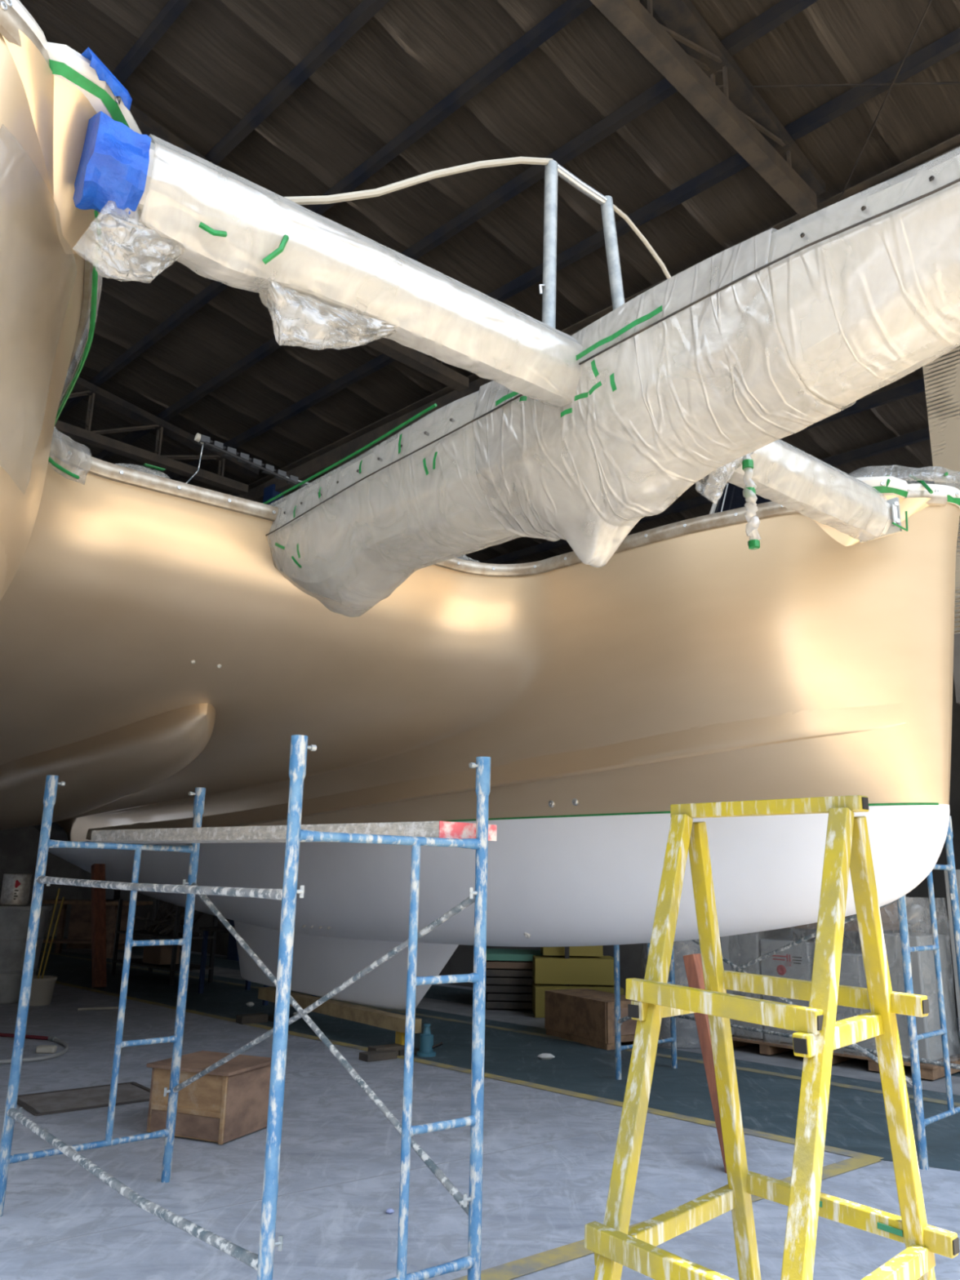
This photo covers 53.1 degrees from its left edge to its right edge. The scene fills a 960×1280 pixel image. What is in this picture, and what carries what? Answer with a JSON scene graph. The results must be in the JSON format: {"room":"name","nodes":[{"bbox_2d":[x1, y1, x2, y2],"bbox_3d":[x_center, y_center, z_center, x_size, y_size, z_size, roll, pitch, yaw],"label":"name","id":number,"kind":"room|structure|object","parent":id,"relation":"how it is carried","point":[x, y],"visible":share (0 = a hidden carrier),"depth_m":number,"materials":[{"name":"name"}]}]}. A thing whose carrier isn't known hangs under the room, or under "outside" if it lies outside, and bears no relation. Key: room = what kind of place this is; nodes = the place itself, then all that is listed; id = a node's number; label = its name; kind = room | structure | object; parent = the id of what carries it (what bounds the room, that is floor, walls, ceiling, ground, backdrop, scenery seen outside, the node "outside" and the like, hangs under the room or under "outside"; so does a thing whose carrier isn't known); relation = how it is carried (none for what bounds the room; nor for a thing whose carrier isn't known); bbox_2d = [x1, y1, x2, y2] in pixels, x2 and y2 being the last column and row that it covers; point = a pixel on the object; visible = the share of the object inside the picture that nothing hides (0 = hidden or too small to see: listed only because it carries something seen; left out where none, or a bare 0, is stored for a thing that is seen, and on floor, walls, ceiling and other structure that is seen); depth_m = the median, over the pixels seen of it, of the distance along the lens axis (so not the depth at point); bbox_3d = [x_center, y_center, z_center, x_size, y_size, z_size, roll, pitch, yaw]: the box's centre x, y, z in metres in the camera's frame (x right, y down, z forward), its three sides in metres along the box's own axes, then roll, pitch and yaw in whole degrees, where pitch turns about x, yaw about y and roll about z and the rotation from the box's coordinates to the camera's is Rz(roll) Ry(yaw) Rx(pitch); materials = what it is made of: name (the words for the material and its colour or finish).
{"room":"shipyard hall","nodes":[
{"label":"shipyard hall","id":0,"kind":"room"},
{"bbox_2d":[0,826,80,936],"bbox_3d":[-12.388,0.613,22.015,0.200,12.400,31.000,-12,-19,43],"label":"wall","id":1,"kind":"structure","parent":0,"point":[19,846],"depth_m":22.73,"materials":[{"name":"grey paint"}]},
{"bbox_2d":[226,484,283,960],"bbox_3d":[-4.305,1.349,18.554,0.340,9.200,0.260,-12,-19,43],"label":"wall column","id":2,"kind":"structure","parent":0,"point":[269,492],"depth_m":19.37,"materials":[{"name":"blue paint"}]},
{"bbox_2d":[76,868,816,995],"bbox_3d":[-3.004,3.612,17.195,19.000,4.200,0.200,-12,-19,43],"label":"wall","id":3,"kind":"structure","parent":0,"point":[631,956],"depth_m":14.08,"materials":[{"name":"grey paint"}]},
{"bbox_2d":[0,936,959,1279],"bbox_3d":[-0.028,1.455,-0.363,120.000,0.001,120.000,1,-14,0],"label":"floor","id":4,"kind":"structure","parent":0,"point":[538,1198],"depth_m":4.95,"materials":[{"name":"concrete"}]},
{"bbox_2d":[0,903,52,1004],"bbox_3d":[-5.693,3.740,11.511,0.920,1.100,0.920,1,-14,0],"label":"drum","id":5,"kind":"object","parent":4,"relation":"on","point":[14,919],"visible":0.73,"depth_m":11.23,"materials":[{"name":"grey"}]},
{"bbox_2d":[0,873,31,905],"bbox_3d":[-5.579,2.998,11.542,0.319,0.360,0.319,1,-14,0],"label":"paint can","id":6,"kind":"object","parent":5,"relation":"on","point":[15,888],"visible":1,"depth_m":11.42,"materials":[{"name":"metal"}]},
{"bbox_2d":[0,1032,68,1063],"bbox_3d":[-4.329,3.566,8.516,1.321,0.043,2.055,6,-15,-18],"label":"air hose","id":7,"kind":"object","parent":4,"relation":"on","point":[51,1038],"visible":0.94,"depth_m":8.29,"materials":[{"name":"red"}]},
{"bbox_2d":[20,975,57,1005],"bbox_3d":[-5.139,4.074,11.152,0.390,0.300,0.390,1,-14,0],"label":"pail","id":8,"kind":"object","parent":4,"relation":"on","point":[42,989],"visible":0.64,"depth_m":11.03,"materials":[{"name":"beige"}]},
{"bbox_2d":[17,1081,150,1115],"bbox_3d":[-2.670,3.120,6.547,0.870,0.010,0.630,13,-18,-39],"label":"floor hatch","id":9,"kind":"object","parent":4,"relation":"on","point":[46,1103],"visible":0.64,"depth_m":6.50,"materials":[{"name":"grey"}]},
{"bbox_2d":[0,775,205,1216],"bbox_3d":[-1.850,1.696,4.794,0.853,1.960,0.056,14,-19,-41],"label":"scaffold","id":10,"kind":"object","parent":4,"relation":"on","point":[51,784],"visible":0.93,"depth_m":4.77,"materials":[{"name":"metal"}]},
{"bbox_2d":[6,1107,258,1271],"bbox_3d":[-1.397,2.019,3.633,0.041,0.110,2.169,14,-19,-42],"label":"brace","id":11,"kind":"object","parent":10,"relation":"attached to","point":[247,1257],"visible":0.98,"depth_m":3.41,"materials":[{"name":"metal"}]},
{"bbox_2d":[90,821,496,843],"bbox_3d":[-1.058,0.931,4.588,2.757,0.079,0.299,-11,-19,41],"label":"plank","id":12,"kind":"object","parent":10,"relation":"on","point":[445,829],"visible":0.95,"depth_m":4.32,"materials":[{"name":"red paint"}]},
{"bbox_2d":[191,882,468,1215],"bbox_3d":[-0.783,1.660,4.256,0.030,1.118,2.246,14,-19,-42],"label":"brace","id":13,"kind":"object","parent":10,"relation":"attached to","point":[446,1182],"visible":0.84,"depth_m":3.94,"materials":[{"name":"metal"}]},
{"bbox_2d":[146,1050,271,1144],"bbox_3d":[-1.628,2.767,5.837,0.600,0.385,0.520,-5,-15,22],"label":"wooden box","id":14,"kind":"object","parent":4,"relation":"on","point":[230,1102],"visible":0.84,"depth_m":5.66,"materials":[{"name":"brown wood"}]},
{"bbox_2d":[257,734,490,1279],"bbox_3d":[-0.317,1.342,3.256,0.852,1.960,0.057,12,-18,-37],"label":"scaffold","id":15,"kind":"object","parent":4,"relation":"on","point":[471,1262],"visible":1,"depth_m":3.26,"materials":[{"name":"metal"}]},
{"bbox_2d":[35,875,282,900],"bbox_3d":[-1.377,0.995,3.889,0.040,0.058,2.168,14,-19,-42],"label":"brace","id":16,"kind":"object","parent":15,"relation":"attached to","point":[264,893],"visible":1,"depth_m":3.67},
{"bbox_2d":[173,894,475,1093],"bbox_3d":[-0.783,1.631,4.263,0.031,1.058,2.246,14,-19,-42],"label":"brace","id":17,"kind":"object","parent":15,"relation":"attached to","point":[468,901],"visible":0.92,"depth_m":4.09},
{"bbox_2d":[359,1049,397,1062],"bbox_3d":[-0.866,3.536,8.171,0.300,0.060,0.140,12,-18,-37],"label":"block","id":18,"kind":"object","parent":4,"relation":"on","point":[372,1055],"visible":1,"depth_m":8.12,"materials":[{"name":"wood"}]},
{"bbox_2d":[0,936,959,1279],"bbox_3d":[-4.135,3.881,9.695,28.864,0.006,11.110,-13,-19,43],"label":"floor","id":19,"kind":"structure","parent":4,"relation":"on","point":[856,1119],"depth_m":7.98,"materials":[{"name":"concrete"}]},
{"bbox_2d":[40,899,153,958],"bbox_3d":[-7.212,5.342,17.800,1.900,0.980,0.900,-1,-14,8],"label":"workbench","id":20,"kind":"object","parent":19,"relation":"on","point":[79,935],"visible":0.52,"depth_m":18.05,"materials":[{"name":"brown wood"}]},
{"bbox_2d":[42,937,125,945],"bbox_3d":[-7.316,5.576,17.756,1.500,0.040,0.700,-1,-14,8],"label":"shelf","id":21,"kind":"object","parent":20,"relation":"attached to","point":[86,941],"depth_m":17.60,"materials":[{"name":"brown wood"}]},
{"bbox_2d":[41,899,153,906],"bbox_3d":[-7.204,4.895,17.912,1.900,0.060,0.900,-1,-14,8],"label":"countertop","id":22,"kind":"structure","parent":20,"relation":"on","point":[44,901],"depth_m":17.55,"materials":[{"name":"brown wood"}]},
{"bbox_2d":[91,863,106,987],"bbox_3d":[-5.251,3.918,13.221,0.166,1.632,0.633,13,-18,-40],"label":"prop","id":23,"kind":"object","parent":19,"relation":"on","point":[99,980],"visible":0.82,"depth_m":13.14,"materials":[{"name":"red wood"}]},
{"bbox_2d":[111,899,217,985],"bbox_3d":[-4.695,4.423,14.222,1.850,1.126,0.675,-12,-19,43],"label":"chair","id":24,"kind":"object","parent":19,"relation":"on","point":[166,957],"visible":0.7,"depth_m":13.87,"materials":[{"name":"black metal"}]},
{"bbox_2d":[111,958,213,971],"bbox_3d":[-4.693,4.777,14.143,1.850,0.030,0.650,-13,-19,43],"label":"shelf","id":25,"kind":"object","parent":24,"relation":"attached to","point":[135,962],"depth_m":13.76,"materials":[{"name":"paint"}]},
{"bbox_2d":[115,929,216,939],"bbox_3d":[-4.685,4.369,14.245,1.850,0.030,0.650,-13,-19,43],"label":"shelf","id":26,"kind":"object","parent":24,"relation":"attached to","point":[151,933],"depth_m":13.93,"materials":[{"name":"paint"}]},
{"bbox_2d":[235,1013,268,1024],"bbox_3d":[-2.389,3.970,10.067,0.300,0.080,0.140,12,-18,-37],"label":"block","id":27,"kind":"object","parent":19,"relation":"on","point":[255,1017],"visible":1,"depth_m":10.01,"materials":[{"name":"wood"}]},
{"bbox_2d":[198,926,316,1005],"bbox_3d":[-2.830,4.125,12.253,1.700,0.820,0.800,-12,-19,43],"label":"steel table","id":28,"kind":"object","parent":19,"relation":"on","point":[216,929],"visible":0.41,"depth_m":12.50,"materials":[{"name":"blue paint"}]},
{"bbox_2d":[257,986,421,1055],"bbox_3d":[-1.496,3.726,9.477,0.200,0.295,2.900,12,-18,-37],"label":"trestle","id":29,"kind":"object","parent":19,"relation":"on","point":[371,1016],"visible":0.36,"depth_m":9.05,"materials":[{"name":"yellow paint"}]},
{"bbox_2d":[0,0,959,1010],"bbox_3d":[-3.440,1.056,8.696,6.760,4.426,17.800,12,-18,-37],"label":"catamaran","id":30,"kind":"object","parent":29,"relation":"on","point":[158,642],"visible":0.94,"depth_m":5.68,"materials":[{"name":"beige paint"}]},
{"bbox_2d":[2,29,113,253],"bbox_3d":[-1.329,-1.396,2.832,0.419,0.280,0.888,2,-14,-3],"label":"socket","id":31,"kind":"object","parent":30,"relation":"attached to","point":[47,109],"depth_m":2.72,"materials":[{"name":"beige paint"}]},
{"bbox_2d":[48,210,101,479],"bbox_3d":[-1.762,-1.235,4.074,0.273,0.252,2.524,7,-15,-22],"label":"tape","id":32,"kind":"object","parent":30,"relation":"attached to","point":[98,245],"visible":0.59,"depth_m":3.74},
{"bbox_2d":[81,47,132,110],"bbox_3d":[-1.105,-1.605,2.792,0.116,0.077,0.201,-4,-15,20],"label":"tape","id":33,"kind":"object","parent":30,"relation":"attached to","point":[102,71],"visible":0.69,"depth_m":2.75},
{"bbox_2d":[73,111,151,219],"bbox_3d":[-1.085,-1.381,2.818,0.163,0.288,0.242,12,-18,-37],"label":"tape","id":34,"kind":"object","parent":30,"relation":"attached to","point":[111,177],"visible":0.97,"depth_m":2.75,"materials":[{"name":"plastic"}]},
{"bbox_2d":[99,211,226,275],"bbox_3d":[-0.981,-1.175,2.861,0.415,0.315,0.158,8,-16,-25],"label":"tape","id":35,"kind":"object","parent":30,"relation":"hanging from","point":[215,233],"visible":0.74,"depth_m":2.82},
{"bbox_2d":[262,234,347,345],"bbox_3d":[-0.503,-1.065,3.229,0.181,0.315,0.618,-11,-19,41],"label":"tape","id":36,"kind":"object","parent":30,"relation":"attached to","point":[283,242],"visible":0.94,"depth_m":3.01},
{"bbox_2d":[154,149,587,410],"bbox_3d":[-0.287,-1.196,3.431,1.870,0.361,0.217,12,-18,-37],"label":"plastic sheet","id":37,"kind":"object","parent":30,"relation":"attached to","point":[171,241],"visible":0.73,"depth_m":3.38,"materials":[{"name":"plastic"}]},
{"bbox_2d":[262,384,502,602],"bbox_3d":[-0.483,-0.644,5.327,0.602,0.864,2.660,12,-18,-37],"label":"plastic sheet","id":38,"kind":"object","parent":30,"relation":"attached to","point":[364,593],"visible":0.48,"depth_m":5.24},
{"bbox_2d":[475,247,852,567],"bbox_3d":[0.668,-0.831,3.878,0.637,0.961,1.571,12,-18,-37],"label":"plastic sheet","id":39,"kind":"object","parent":30,"relation":"attached to","point":[729,300],"visible":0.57,"depth_m":3.67,"materials":[{"name":"plastic"}]},
{"bbox_2d":[702,440,888,535],"bbox_3d":[1.482,-0.847,4.810,1.751,0.316,0.227,12,-18,-37],"label":"plastic sheet","id":40,"kind":"object","parent":30,"relation":"attached to","point":[833,504],"visible":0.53,"depth_m":4.88,"materials":[{"name":"plastic"}]},
{"bbox_2d":[758,198,899,426],"bbox_3d":[1.559,-1.197,2.861,0.581,0.622,1.881,12,-18,-37],"label":"plastic sheet","id":41,"kind":"object","parent":30,"relation":"attached to","point":[875,313],"visible":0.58,"depth_m":3.11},
{"bbox_2d":[811,495,931,546],"bbox_3d":[2.260,-0.634,5.614,0.888,0.280,0.419,-3,-15,16],"label":"socket","id":42,"kind":"object","parent":30,"relation":"attached to","point":[908,522],"depth_m":5.49,"materials":[{"name":"beige paint"}]},
{"bbox_3d":[1.154,-0.817,4.320,0.477,0.528,0.194,12,-18,-37],"label":"plastic sheet","id":43,"kind":"object","parent":30,"relation":"hanging from","visible":0},
{"bbox_2d":[742,457,759,549],"bbox_3d":[1.210,-0.641,4.286,0.068,0.492,0.068,-6,-15,25],"label":"rope","id":44,"kind":"object","parent":43,"relation":"hanging from","point":[749,491],"visible":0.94,"depth_m":4.25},
{"bbox_2d":[368,1043,404,1055],"bbox_3d":[-0.812,3.569,8.339,0.300,0.080,0.140,12,-18,-37],"label":"block","id":45,"kind":"object","parent":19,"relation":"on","point":[395,1046],"visible":0.43,"depth_m":8.32,"materials":[{"name":"wood"}]},
{"bbox_2d":[416,1023,443,1057],"bbox_3d":[-0.436,3.499,8.400,0.230,0.260,0.167,1,-14,0],"label":"jack","id":46,"kind":"object","parent":19,"relation":"on","point":[426,1045],"visible":1,"depth_m":8.35,"materials":[{"name":"blue"}]},
{"bbox_2d":[485,993,532,1008],"bbox_3d":[0.495,4.432,11.780,0.850,0.075,0.900,1,-14,0],"label":"board","id":47,"kind":"object","parent":19,"relation":"on","point":[489,1004],"visible":0.28,"depth_m":11.35,"materials":[{"name":"wood"}]},
{"bbox_2d":[486,992,532,1001],"bbox_3d":[0.507,4.344,11.802,0.850,0.075,0.900,1,-14,0],"label":"board","id":48,"kind":"object","parent":47,"relation":"on","point":[490,996],"visible":0.28,"depth_m":11.37,"materials":[{"name":"wood"}]},
{"bbox_2d":[485,984,532,993],"bbox_3d":[0.478,4.257,11.824,0.850,0.075,0.900,1,-14,0],"label":"board","id":49,"kind":"object","parent":48,"relation":"on","point":[489,988],"visible":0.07,"depth_m":11.39,"materials":[{"name":"wood"}]},
{"bbox_2d":[485,976,533,985],"bbox_3d":[0.490,4.169,11.846,0.850,0.075,0.900,1,-14,0],"label":"board","id":50,"kind":"object","parent":49,"relation":"on","point":[489,980],"visible":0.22,"depth_m":11.41,"materials":[{"name":"wood"}]},
{"bbox_2d":[485,968,533,977],"bbox_3d":[0.462,4.082,11.867,0.850,0.075,0.900,1,-14,0],"label":"board","id":51,"kind":"object","parent":50,"relation":"on","point":[489,971],"visible":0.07,"depth_m":11.43,"materials":[{"name":"wood"}]},
{"bbox_2d":[485,960,533,968],"bbox_3d":[0.473,3.994,11.889,0.850,0.075,0.900,1,-14,0],"label":"board","id":52,"kind":"object","parent":51,"relation":"on","point":[489,964],"visible":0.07,"depth_m":11.46,"materials":[{"name":"brown wood"}]},
{"bbox_2d":[485,948,545,961],"bbox_3d":[0.445,3.906,11.911,0.850,0.075,0.900,1,-14,0],"label":"board","id":53,"kind":"object","parent":52,"relation":"on","point":[492,954],"visible":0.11,"depth_m":11.48,"materials":[{"name":"green"}]},
{"bbox_2d":[531,945,624,1017],"bbox_3d":[1.131,3.630,11.370,1.000,1.500,0.910,1,-14,0],"label":"cabinet","id":54,"kind":"object","parent":19,"relation":"on","point":[573,967],"visible":0.44,"depth_m":11.04,"materials":[{"name":"yellow paint"}]},
{"bbox_2d":[544,988,636,1049],"bbox_3d":[1.134,3.691,9.383,0.520,0.420,1.020,9,-16,-29],"label":"wooden crate","id":55,"kind":"object","parent":19,"relation":"on","point":[586,1016],"visible":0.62,"depth_m":9.16,"materials":[{"name":"brown wood"}]},
{"bbox_2d":[613,942,677,1079],"bbox_3d":[1.373,2.558,8.004,0.807,1.960,0.056,14,-19,-42],"label":"scaffold","id":56,"kind":"object","parent":19,"relation":"on","point":[618,1047],"visible":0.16,"depth_m":7.69,"materials":[{"name":"metal"}]},
{"bbox_2d":[674,1014,959,1070],"bbox_3d":[2.331,2.909,7.021,0.031,0.030,2.656,10,-16,-30],"label":"brace","id":57,"kind":"object","parent":56,"relation":"attached to","point":[955,1066],"visible":0.6,"depth_m":7.06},
{"bbox_2d":[643,939,700,1048],"bbox_3d":[1.917,3.248,9.405,0.680,1.320,0.691,1,-14,0],"label":"carton","id":58,"kind":"object","parent":19,"relation":"on","point":[686,1032],"visible":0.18,"depth_m":9.05,"materials":[{"name":"grey"}]},
{"bbox_2d":[731,1035,793,1054],"bbox_3d":[2.886,3.764,8.963,0.920,0.100,0.960,14,-19,-43],"label":"pallet","id":59,"kind":"object","parent":19,"relation":"on","point":[766,1046],"visible":0.14,"depth_m":8.71,"materials":[{"name":"brown wood"}]},
{"bbox_2d":[720,928,793,1039],"bbox_3d":[2.691,3.281,9.252,0.700,0.950,0.400,14,-19,-43],"label":"carton","id":60,"kind":"object","parent":59,"relation":"on","point":[740,949],"visible":0.36,"depth_m":9.03,"materials":[{"name":"grey cardboard"}]},
{"bbox_2d":[760,937,815,1043],"bbox_3d":[3.011,3.241,8.922,0.709,0.880,0.480,14,-19,-43],"label":"carton","id":61,"kind":"object","parent":59,"relation":"on","point":[796,962],"visible":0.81,"depth_m":8.71,"materials":[{"name":"grey cardboard"}]},
{"bbox_2d":[831,1049,959,1079],"bbox_3d":[3.590,3.606,8.271,0.920,0.100,0.960,14,-19,-43],"label":"pallet","id":62,"kind":"object","parent":19,"relation":"on","point":[931,1072],"visible":0.2,"depth_m":7.96,"materials":[{"name":"brown wood"}]},
{"bbox_2d":[835,949,877,1055],"bbox_3d":[3.416,3.190,8.521,0.700,0.800,0.550,14,-19,-43],"label":"carton","id":63,"kind":"object","parent":62,"relation":"on","point":[852,973],"visible":0.14,"depth_m":8.28,"materials":[{"name":"grey cardboard"}]},
{"bbox_2d":[883,932,959,1060],"bbox_3d":[3.748,3.028,8.218,0.700,0.980,0.360,14,-19,-43],"label":"goods","id":64,"kind":"object","parent":62,"relation":"on","point":[922,962],"visible":0.53,"depth_m":8.02,"materials":[{"name":"grey paint"}]},
{"bbox_2d":[786,901,899,931],"bbox_3d":[3.218,2.540,8.903,0.700,0.260,1.050,14,-19,-43],"label":"carton","id":65,"kind":"object","parent":64,"relation":"on","point":[889,913],"visible":0.16,"depth_m":8.61,"materials":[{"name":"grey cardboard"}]},
{"bbox_2d":[897,815,959,1169],"bbox_3d":[2.751,2.033,5.789,0.857,1.960,0.056,14,-19,-42],"label":"scaffold","id":66,"kind":"object","parent":19,"relation":"on","point":[913,1037],"visible":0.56,"depth_m":5.64,"materials":[{"name":"metal"}]},
{"bbox_2d":[617,899,897,1023],"bbox_3d":[1.782,2.269,6.626,0.031,1.058,2.678,9,-16,-29],"label":"brace","id":67,"kind":"object","parent":66,"relation":"attached to","point":[854,917],"visible":0.39,"depth_m":6.33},
{"bbox_2d":[691,939,912,1086],"bbox_3d":[1.782,2.269,6.626,0.030,1.059,2.678,9,-16,-29],"label":"brace","id":68,"kind":"object","parent":66,"relation":"attached to","point":[864,1051],"visible":0.23,"depth_m":5.75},
{"bbox_2d":[944,869,959,1032],"bbox_3d":[5.065,2.704,7.684,2.200,1.660,0.730,-13,-19,43],"label":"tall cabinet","id":69,"kind":"object","parent":19,"relation":"on","point":[957,871],"visible":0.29,"depth_m":8.27,"materials":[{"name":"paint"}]},
{"bbox_2d":[683,953,726,1173],"bbox_3d":[1.305,2.341,5.359,0.298,1.114,0.105,-12,-19,43],"label":"prop","id":70,"kind":"object","parent":4,"relation":"on","point":[692,962],"visible":0.49,"depth_m":5.36,"materials":[{"name":"red wood"}]},
{"bbox_2d":[584,795,959,1279],"bbox_3d":[0.778,1.328,2.684,1.017,1.764,0.723,14,-19,-42],"label":"stand","id":71,"kind":"object","parent":4,"relation":"on","point":[614,1245],"visible":1,"depth_m":2.75,"materials":[{"name":"paint"}]},
{"bbox_2d":[18,0,959,564],"bbox_3d":[-2.936,-5.490,13.962,26.400,4.408,31.000,-12,-19,43],"label":"ceiling","id":72,"kind":"structure","parent":0,"point":[218,60],"depth_m":11.62,"materials":[{"name":"wood"}]},
{"bbox_2d":[53,420,248,494],"bbox_3d":[-10.944,-4.634,13.054,0.200,0.160,17.800,-12,-19,43],"label":"roof truss chord","id":73,"kind":"object","parent":72,"relation":"attached to","point":[60,428],"visible":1,"depth_m":17.66,"materials":[{"name":"wood"}]},
{"bbox_2d":[60,390,94,431],"bbox_3d":[-7.401,-4.139,16.608,0.175,0.892,1.352,-12,-19,43],"label":"roof truss web","id":74,"kind":"object","parent":73,"relation":"attached to","point":[91,397],"visible":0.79,"depth_m":17.02,"materials":[{"name":"wood"}]},
{"bbox_2d":[90,424,163,454],"bbox_3d":[-6.470,-3.807,17.496,0.175,0.711,1.350,-13,-19,43],"label":"roof truss web","id":75,"kind":"object","parent":73,"relation":"attached to","point":[144,427],"visible":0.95,"depth_m":17.73,"materials":[{"name":"wood"}]},
{"bbox_2d":[162,455,225,476],"bbox_3d":[-5.538,-3.475,18.384,0.175,0.530,1.348,-12,-19,43],"label":"roof truss web","id":76,"kind":"object","parent":73,"relation":"attached to","point":[173,457],"visible":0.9,"depth_m":18.57,"materials":[{"name":"wood"}]},
{"bbox_2d":[480,427,929,564],"bbox_3d":[3.288,-2.489,19.716,26.400,0.161,0.100,-12,-19,43],"label":"roof purlin","id":77,"kind":"structure","parent":72,"relation":"attached to","point":[923,434],"depth_m":18.56,"materials":[{"name":"paint"}]},
{"bbox_2d":[777,377,924,434],"bbox_3d":[2.359,-2.910,18.851,26.400,0.161,0.100,-12,-19,43],"label":"roof purlin","id":78,"kind":"structure","parent":72,"relation":"attached to","point":[917,386],"depth_m":15.13,"materials":[{"name":"paint"}]},
{"bbox_2d":[842,678,954,949],"bbox_3d":[7.715,3.368,23.246,27.000,8.000,0.200,-12,-19,43],"label":"wall","id":79,"kind":"structure","parent":0,"point":[851,940],"depth_m":21.53,"materials":[{"name":"paint"}]},
{"bbox_2d":[899,470,934,484],"bbox_3d":[4.217,-2.068,20.581,26.400,0.161,0.100,-12,-19,43],"label":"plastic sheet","id":80,"kind":"structure","parent":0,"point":[928,476],"depth_m":17.01,"materials":[{"name":"paint"}]},
{"bbox_2d":[905,685,959,1017],"bbox_3d":[8.590,1.972,9.315,9.000,4.000,0.202,-12,-19,43],"label":"wall","id":81,"kind":"structure","parent":0,"point":[917,898],"depth_m":11.93,"materials":[{"name":"paint"}]},
{"bbox_2d":[921,339,959,634],"bbox_3d":[6.962,-3.479,8.662,5.700,6.200,0.251,-12,-19,43],"label":"wall","id":82,"kind":"structure","parent":0,"point":[941,369],"depth_m":10.23,"materials":[{"name":"metal"}]},
{"bbox_2d":[228,133,959,502],"bbox_3d":[-0.667,-3.956,16.250,26.500,0.380,0.303,-13,-19,43],"label":"beam","id":83,"kind":"structure","parent":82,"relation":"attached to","point":[304,468],"depth_m":14.28,"materials":[{"name":"metal"}]},
{"bbox_2d":[953,633,959,704],"bbox_3d":[6.898,-0.132,7.827,5.700,0.700,0.300,-12,-19,43],"label":"lintel","id":84,"kind":"object","parent":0,"point":[957,637],"visible":0.67,"depth_m":9.66,"materials":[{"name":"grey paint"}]},
{"bbox_3d":[-9.188,-9.733,-1.302,0.175,2.751,1.358,-12,-19,43],"label":"roof truss web","id":85,"kind":"object","parent":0,"visible":0},
{"bbox_2d":[590,0,817,217],"bbox_3d":[-2.489,-6.634,4.921,0.203,0.200,17.800,-12,-19,43],"label":"roof truss chord","id":86,"kind":"object","parent":85,"relation":"attached to","point":[631,18],"visible":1,"depth_m":9.46,"materials":[{"name":"wood"}]},
{"bbox_2d":[659,23,728,98],"bbox_3d":[1.984,-5.744,9.348,0.175,0.582,1.349,-12,-19,43],"label":"roof truss web","id":87,"kind":"object","parent":86,"relation":"attached to","point":[674,35],"visible":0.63,"depth_m":9.63,"materials":[{"name":"wood"}]},
{"bbox_2d":[738,109,791,167],"bbox_3d":[2.915,-5.412,10.236,0.175,0.401,1.347,-13,-19,43],"label":"roof truss web","id":88,"kind":"object","parent":86,"relation":"attached to","point":[756,125],"visible":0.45,"depth_m":10.35,"materials":[{"name":"wood"}]},
{"bbox_2d":[646,0,825,195],"bbox_3d":[-2.391,-8.092,5.358,0.260,2.595,18.018,-12,-19,43],"label":"roof truss","id":89,"kind":"object","parent":85,"relation":"attached to","point":[682,17],"visible":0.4,"depth_m":9.92,"materials":[{"name":"paint"}]},
{"bbox_2d":[751,0,959,201],"bbox_3d":[4.181,-5.935,9.115,3.911,0.636,3.812,-13,-19,43],"label":"rod","id":90,"kind":"object","parent":89,"relation":"attached to","point":[893,83],"visible":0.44,"depth_m":9.88,"materials":[{"name":"paint"}]},
{"bbox_3d":[-13.203,-8.765,2.555,0.175,2.911,1.358,-12,-19,43],"label":"roof truss web","id":91,"kind":"object","parent":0,"visible":0},
{"bbox_2d":[111,215,469,391],"bbox_3d":[-6.505,-5.589,8.759,0.200,0.160,17.800,-12,-19,43],"label":"crossbeam","id":92,"kind":"object","parent":91,"relation":"attached to","point":[291,296],"visible":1,"depth_m":13.09,"materials":[{"name":"metal"}]},
{"bbox_2d":[129,104,479,369],"bbox_3d":[-6.404,-7.202,9.234,0.260,2.595,18.018,-12,-19,43],"label":"rafter","id":93,"kind":"object","parent":91,"relation":"attached to","point":[159,135],"visible":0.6,"depth_m":11.56,"materials":[{"name":"paint"}]},
{"bbox_2d":[111,0,191,84],"bbox_3d":[-5.074,-6.276,11.929,26.400,0.161,0.109,-12,-19,43],"label":"roof purlin","id":94,"kind":"structure","parent":93,"relation":"on","point":[172,9],"depth_m":10.47,"materials":[{"name":"paint"}]},
{"bbox_2d":[97,0,389,277],"bbox_3d":[-4.144,-5.855,12.794,26.400,0.161,0.100,-12,-19,43],"label":"roof purlin","id":95,"kind":"structure","parent":93,"relation":"on","point":[366,10],"depth_m":10.90,"materials":[{"name":"paint"}]},
{"bbox_2d":[58,0,593,417],"bbox_3d":[-3.215,-5.434,13.660,26.400,0.161,0.100,-12,-19,43],"label":"roof purlin","id":96,"kind":"structure","parent":93,"relation":"on","point":[570,10],"depth_m":11.30,"materials":[{"name":"paint"}]},
{"bbox_2d":[93,0,817,461],"bbox_3d":[-2.286,-5.013,14.525,26.400,0.161,0.100,-12,-19,43],"label":"roof purlin","id":97,"kind":"structure","parent":93,"relation":"on","point":[783,11],"depth_m":11.78,"materials":[{"name":"paint"}]},
{"bbox_2d":[164,27,959,480],"bbox_3d":[-1.357,-4.593,15.390,26.400,0.161,0.100,-12,-19,43],"label":"beam","id":98,"kind":"structure","parent":93,"relation":"on","point":[948,45],"depth_m":11.76,"materials":[{"name":"paint"}]},
{"bbox_3d":[-17.641,-7.796,6.847,0.175,2.881,1.358,-12,-19,43],"label":"roof truss web","id":99,"kind":"object","parent":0,"visible":0},
{"bbox_2d":[64,371,259,478],"bbox_3d":[-10.843,-6.218,13.523,0.260,2.595,18.018,-12,-19,43],"label":"rafter","id":100,"kind":"object","parent":99,"relation":"attached to","point":[102,396],"visible":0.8,"depth_m":17.85,"materials":[{"name":"paint"}]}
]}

